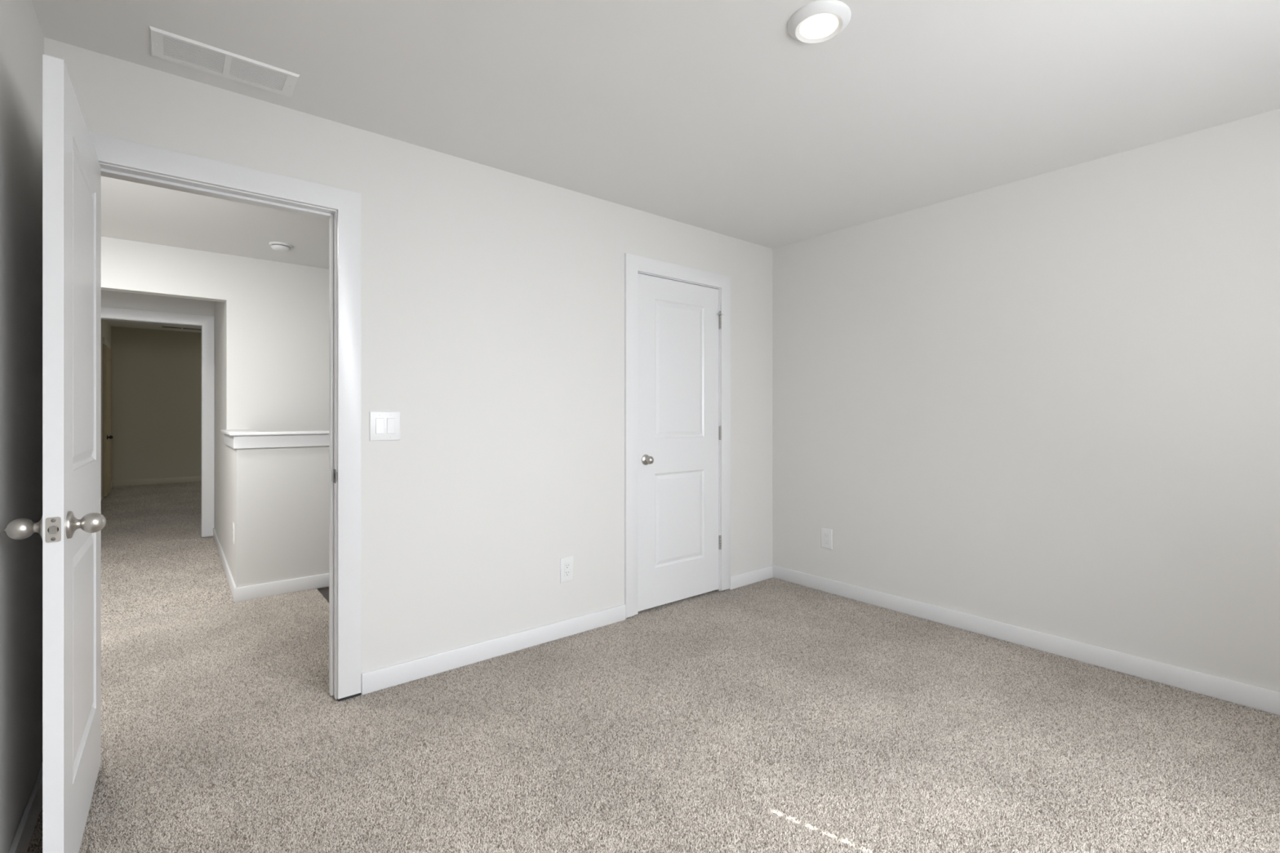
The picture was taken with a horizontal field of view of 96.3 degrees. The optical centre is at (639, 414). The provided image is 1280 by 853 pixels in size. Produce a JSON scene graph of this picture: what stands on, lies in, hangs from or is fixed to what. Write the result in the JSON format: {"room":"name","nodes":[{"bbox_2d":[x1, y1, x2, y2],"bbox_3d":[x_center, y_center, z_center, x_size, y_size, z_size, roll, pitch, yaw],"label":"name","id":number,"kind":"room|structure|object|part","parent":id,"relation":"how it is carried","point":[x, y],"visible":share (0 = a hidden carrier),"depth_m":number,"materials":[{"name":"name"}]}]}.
{"room":"empty bedroom","nodes":[
{"label":"empty bedroom","id":0,"kind":"room"},
{"bbox_2d":[0,0,44,852],"bbox_3d":[-0.737,-0.015,0.284,0.130,2.440,3.992,0,0,-39],"label":"wall","id":1,"kind":"structure","parent":0,"point":[21,35],"depth_m":1.58,"materials":[{"name":"paint"}]},
{"bbox_2d":[8,763,42,852],"bbox_3d":[-0.716,1.164,0.372,0.014,0.091,3.842,0,0,-39],"label":"baseboard","id":2,"kind":"structure","parent":1,"relation":"attached to","point":[21,841],"depth_m":1.62,"materials":[{"name":"white paint"}]},
{"bbox_2d":[101,319,111,500],"bbox_3d":[-6.614,-0.070,6.878,0.100,2.550,4.680,0,0,-39],"label":"wall","id":3,"kind":"structure","parent":0,"point":[105,326],"depth_m":7.65,"materials":[{"name":"paint"}]},
{"bbox_2d":[102,337,110,348],"bbox_3d":[-7.467,0.035,8.018,0.018,2.140,0.865,0,0,-39],"label":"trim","id":4,"kind":"structure","parent":3,"relation":"attached to","point":[105,342],"depth_m":7.82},
{"bbox_2d":[102,345,113,496],"bbox_3d":[-7.408,0.083,8.011,0.097,2.030,0.760,0,0,-39],"label":"door","id":5,"kind":"structure","parent":3,"relation":"in","point":[107,437],"depth_m":7.71,"materials":[{"name":"beige paint"}]},
{"bbox_2d":[101,481,201,547],"bbox_3d":[-5.101,1.179,8.132,4.030,0.173,4.848,0,0,-39],"label":"floor","id":6,"kind":"structure","parent":0,"point":[137,514],"depth_m":6.74,"materials":[{"name":"carpet"}]},
{"bbox_2d":[106,320,201,333],"bbox_3d":[-5.122,-1.375,8.158,4.030,0.060,4.780,0,0,-39],"label":"ceiling","id":7,"kind":"structure","parent":0,"point":[113,323],"depth_m":8.70,"materials":[{"name":"paint"}]},
{"bbox_2d":[160,325,201,329],"bbox_3d":[-7.087,-1.340,8.867,0.520,0.009,0.120,0,0,-39],"label":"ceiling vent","id":8,"kind":"object","parent":7,"relation":"in","point":[160,326],"visible":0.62,"depth_m":8.81,"materials":[{"name":"white metal"}]},
{"bbox_2d":[111,326,201,480],"bbox_3d":[-6.601,-0.070,9.972,4.030,2.550,0.100,0,0,-39],"label":"wall","id":9,"kind":"structure","parent":0,"point":[156,375],"depth_m":9.05,"materials":[{"name":"paint"}]},
{"bbox_2d":[112,475,201,486],"bbox_3d":[-6.526,1.054,9.960,3.930,0.091,0.014,0,0,-39],"label":"baseboard","id":10,"kind":"structure","parent":9,"relation":"attached to","point":[197,478],"depth_m":9.04,"materials":[{"name":"paint"}]},
{"bbox_2d":[101,289,214,537],"bbox_3d":[-4.028,-0.144,5.890,5.200,2.700,0.120,0,0,-39],"label":"wall","id":11,"kind":"structure","parent":0,"point":[110,299],"depth_m":5.39,"materials":[{"name":"paint"}]},
{"bbox_2d":[101,306,214,537],"bbox_3d":[-4.635,0.117,5.383,1.016,2.170,0.138,0,0,-39],"label":"trim","id":12,"kind":"structure","parent":11,"relation":"attached to","point":[206,323],"depth_m":5.61,"materials":[{"name":"white paint"}]},
{"bbox_2d":[101,236,328,559],"bbox_3d":[-3.527,0.586,4.208,5.550,3.640,0.120,0,0,-39],"label":"wall","id":13,"kind":"structure","parent":0,"point":[277,313],"depth_m":4.53,"materials":[{"name":"paint"}]},
{"bbox_2d":[214,301,225,555],"bbox_3d":[-3.686,-0.015,5.123,0.120,2.440,1.500,0,0,-39],"label":"wall","id":14,"kind":"structure","parent":0,"point":[220,307],"depth_m":5.03,"materials":[{"name":"paint"}]},
{"bbox_2d":[226,444,328,589],"bbox_3d":[-1.973,0.700,4.810,2.380,1.131,0.910,0,0,-39],"label":"wall","id":15,"kind":"structure","parent":0,"point":[277,498],"depth_m":3.87,"materials":[{"name":"paint"}]},
{"bbox_2d":[232,522,234,543],"bbox_3d":[-2.753,0.800,3.877,0.008,0.134,0.084,0,0,-39],"label":"wall outlet","id":16,"kind":"object","parent":15,"relation":"attached to","point":[233,522],"visible":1,"depth_m":3.86,"materials":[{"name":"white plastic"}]},
{"bbox_2d":[213,528,328,602],"bbox_3d":[-2.480,1.164,5.420,2.394,0.091,2.524,0,0,-39],"label":"baseboard","id":17,"kind":"structure","parent":15,"relation":"attached to","point":[282,587],"depth_m":3.88,"materials":[{"name":"white paint"}]},
{"bbox_2d":[220,429,328,448],"bbox_3d":[-1.976,0.168,4.783,2.418,0.103,0.948,0,0,-39],"label":"trim","id":18,"kind":"structure","parent":15,"relation":"on","point":[234,438],"depth_m":3.85,"materials":[{"name":"white paint"}]},
{"bbox_2d":[44,36,772,673],"bbox_3d":[-1.450,-0.015,2.364,6.439,2.440,0.133,0,0,-39],"label":"wall","id":19,"kind":"structure","parent":0,"point":[493,299],"depth_m":2.80,"materials":[{"name":"paint"}]},
{"bbox_2d":[4,53,106,852],"bbox_3d":[-1.617,0.172,1.643,0.176,2.024,0.783,0,0,-38],"label":"door","id":20,"kind":"structure","parent":19,"relation":"in","point":[70,526],"depth_m":1.43,"materials":[{"name":"white paint"}]},
{"bbox_3d":[-1.468,0.271,1.354,0.050,0.050,0.050,0,0,-38],"label":"knob","id":21,"kind":"part","parent":20,"relation":"part of","materials":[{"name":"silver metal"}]},
{"bbox_3d":[-1.379,0.271,1.346,0.026,0.059,0.002,0,0,-38],"label":"latch plate","id":22,"kind":"part","parent":20,"relation":"part of","materials":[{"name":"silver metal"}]},
{"bbox_3d":[-1.368,0.271,1.434,0.046,0.050,0.050,0,0,-38],"label":"knob","id":23,"kind":"part","parent":20,"relation":"part of","materials":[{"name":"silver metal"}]},
{"bbox_2d":[88,131,361,702],"bbox_3d":[-1.614,0.127,2.219,0.953,2.157,0.151,0,0,-39],"label":"trim","id":24,"kind":"structure","parent":19,"relation":"attached to","point":[117,158],"depth_m":2.42,"materials":[{"name":"white paint"}]},
{"bbox_3d":[-1.290,0.261,2.423,0.003,0.058,0.050,0,0,-39],"label":"strike plate","id":25,"kind":"part","parent":24,"relation":"part of","materials":[{"name":"silver metal"}]},
{"bbox_2d":[369,411,399,440],"bbox_3d":[-1.127,0.050,2.535,0.129,0.129,0.009,0,0,-39],"label":"light switch","id":26,"kind":"object","parent":19,"relation":"attached to","point":[384,425],"visible":1,"depth_m":2.53,"materials":[{"name":"white plastic"}]},
{"bbox_2d":[560,555,573,582],"bbox_3d":[-0.399,0.847,3.130,0.084,0.134,0.008,0,0,-39],"label":"wall outlet","id":27,"kind":"object","parent":19,"relation":"attached to","point":[566,563],"visible":1,"depth_m":3.12,"materials":[{"name":"white plastic"}]},
{"bbox_2d":[564,563,569,576],"bbox_3d":[-0.398,0.847,3.128,0.035,0.068,0.002,0,0,-39],"label":"receptacle","id":28,"kind":"object","parent":27,"relation":"attached to","point":[566,566],"depth_m":3.13,"materials":[{"name":"white plastic"}]},
{"bbox_2d":[360,564,773,694],"bbox_3d":[-0.105,1.164,3.365,2.829,0.091,0.014,0,0,-39],"label":"baseboard","id":29,"kind":"structure","parent":19,"relation":"attached to","point":[379,679],"depth_m":2.87,"materials":[{"name":"white paint"}]},
{"bbox_2d":[624,253,730,617],"bbox_3d":[0.224,0.125,3.717,0.913,2.154,0.151,0,0,-39],"label":"trim","id":30,"kind":"structure","parent":19,"relation":"attached to","point":[634,264],"depth_m":3.45,"materials":[{"name":"white paint"}]},
{"bbox_2d":[637,273,723,611],"bbox_3d":[0.278,0.168,3.670,0.737,2.040,0.100,0,0,-39],"label":"door","id":31,"kind":"structure","parent":19,"relation":"in","point":[679,322],"depth_m":3.66,"materials":[{"name":"white paint"}]},
{"bbox_3d":[0.061,0.275,3.457,0.048,0.048,0.044,0,0,-39],"label":"knob","id":32,"kind":"part","parent":31,"relation":"part of","materials":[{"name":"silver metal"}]},
{"bbox_2d":[26,537,1279,852],"bbox_3d":[-1.547,1.242,2.483,6.439,0.072,8.424,0,0,-39],"label":"floor","id":33,"kind":"structure","parent":0,"point":[772,715],"depth_m":2.12,"materials":[{"name":"carpet"}]},
{"bbox_2d":[31,0,1279,268],"bbox_3d":[-1.546,-1.264,2.481,6.439,0.060,8.420,0,0,-39],"label":"ceiling","id":34,"kind":"structure","parent":0,"point":[710,115],"depth_m":2.17,"materials":[{"name":"paint"}]},
{"bbox_2d":[149,26,299,97],"bbox_3d":[-1.453,-1.229,2.018,0.416,0.010,0.179,0,0,-39],"label":"ceiling vent","id":35,"kind":"object","parent":34,"relation":"in","point":[162,42],"visible":1,"depth_m":2.00,"materials":[{"name":"white metal"}]},
{"bbox_2d":[268,241,292,252],"bbox_3d":[-2.607,-1.212,4.158,0.146,0.046,0.146,0,0,-39],"label":"smoke detector","id":36,"kind":"object","parent":34,"relation":"attached to","point":[276,246],"visible":1,"depth_m":4.12,"materials":[{"name":"white plastic"}]},
{"bbox_2d":[787,0,850,44],"bbox_3d":[0.561,-1.223,1.798,0.190,0.024,0.190,0,0,-39],"label":"recessed light","id":37,"kind":"object","parent":34,"relation":"in","point":[819,21],"visible":1,"depth_m":1.77,"materials":[{"name":"white plastic"}]},
{"bbox_2d":[772,108,1279,692],"bbox_3d":[2.298,-0.015,2.759,0.130,2.440,3.992,0,0,-39],"label":"wall","id":38,"kind":"structure","parent":0,"point":[1048,403],"depth_m":2.86,"materials":[{"name":"paint"}]},
{"bbox_2d":[821,528,832,549],"bbox_3d":[1.272,0.846,3.908,0.008,0.134,0.084,0,0,-39],"label":"wall outlet","id":39,"kind":"object","parent":38,"relation":"attached to","point":[826,534],"visible":1,"depth_m":3.90,"materials":[{"name":"white plastic"}]},
{"bbox_2d":[823,533,828,543],"bbox_3d":[1.270,0.846,3.906,0.002,0.068,0.035,0,0,-39],"label":"receptacle","id":40,"kind":"object","parent":39,"relation":"attached to","point":[825,535],"depth_m":3.91,"materials":[{"name":"white plastic"}]},
{"bbox_2d":[773,565,1279,715],"bbox_3d":[2.206,1.164,2.758,0.014,0.091,3.848,0,0,-39],"label":"baseboard","id":41,"kind":"structure","parent":38,"relation":"attached to","point":[1230,691],"depth_m":2.86,"materials":[{"name":"white paint"}]}
]}

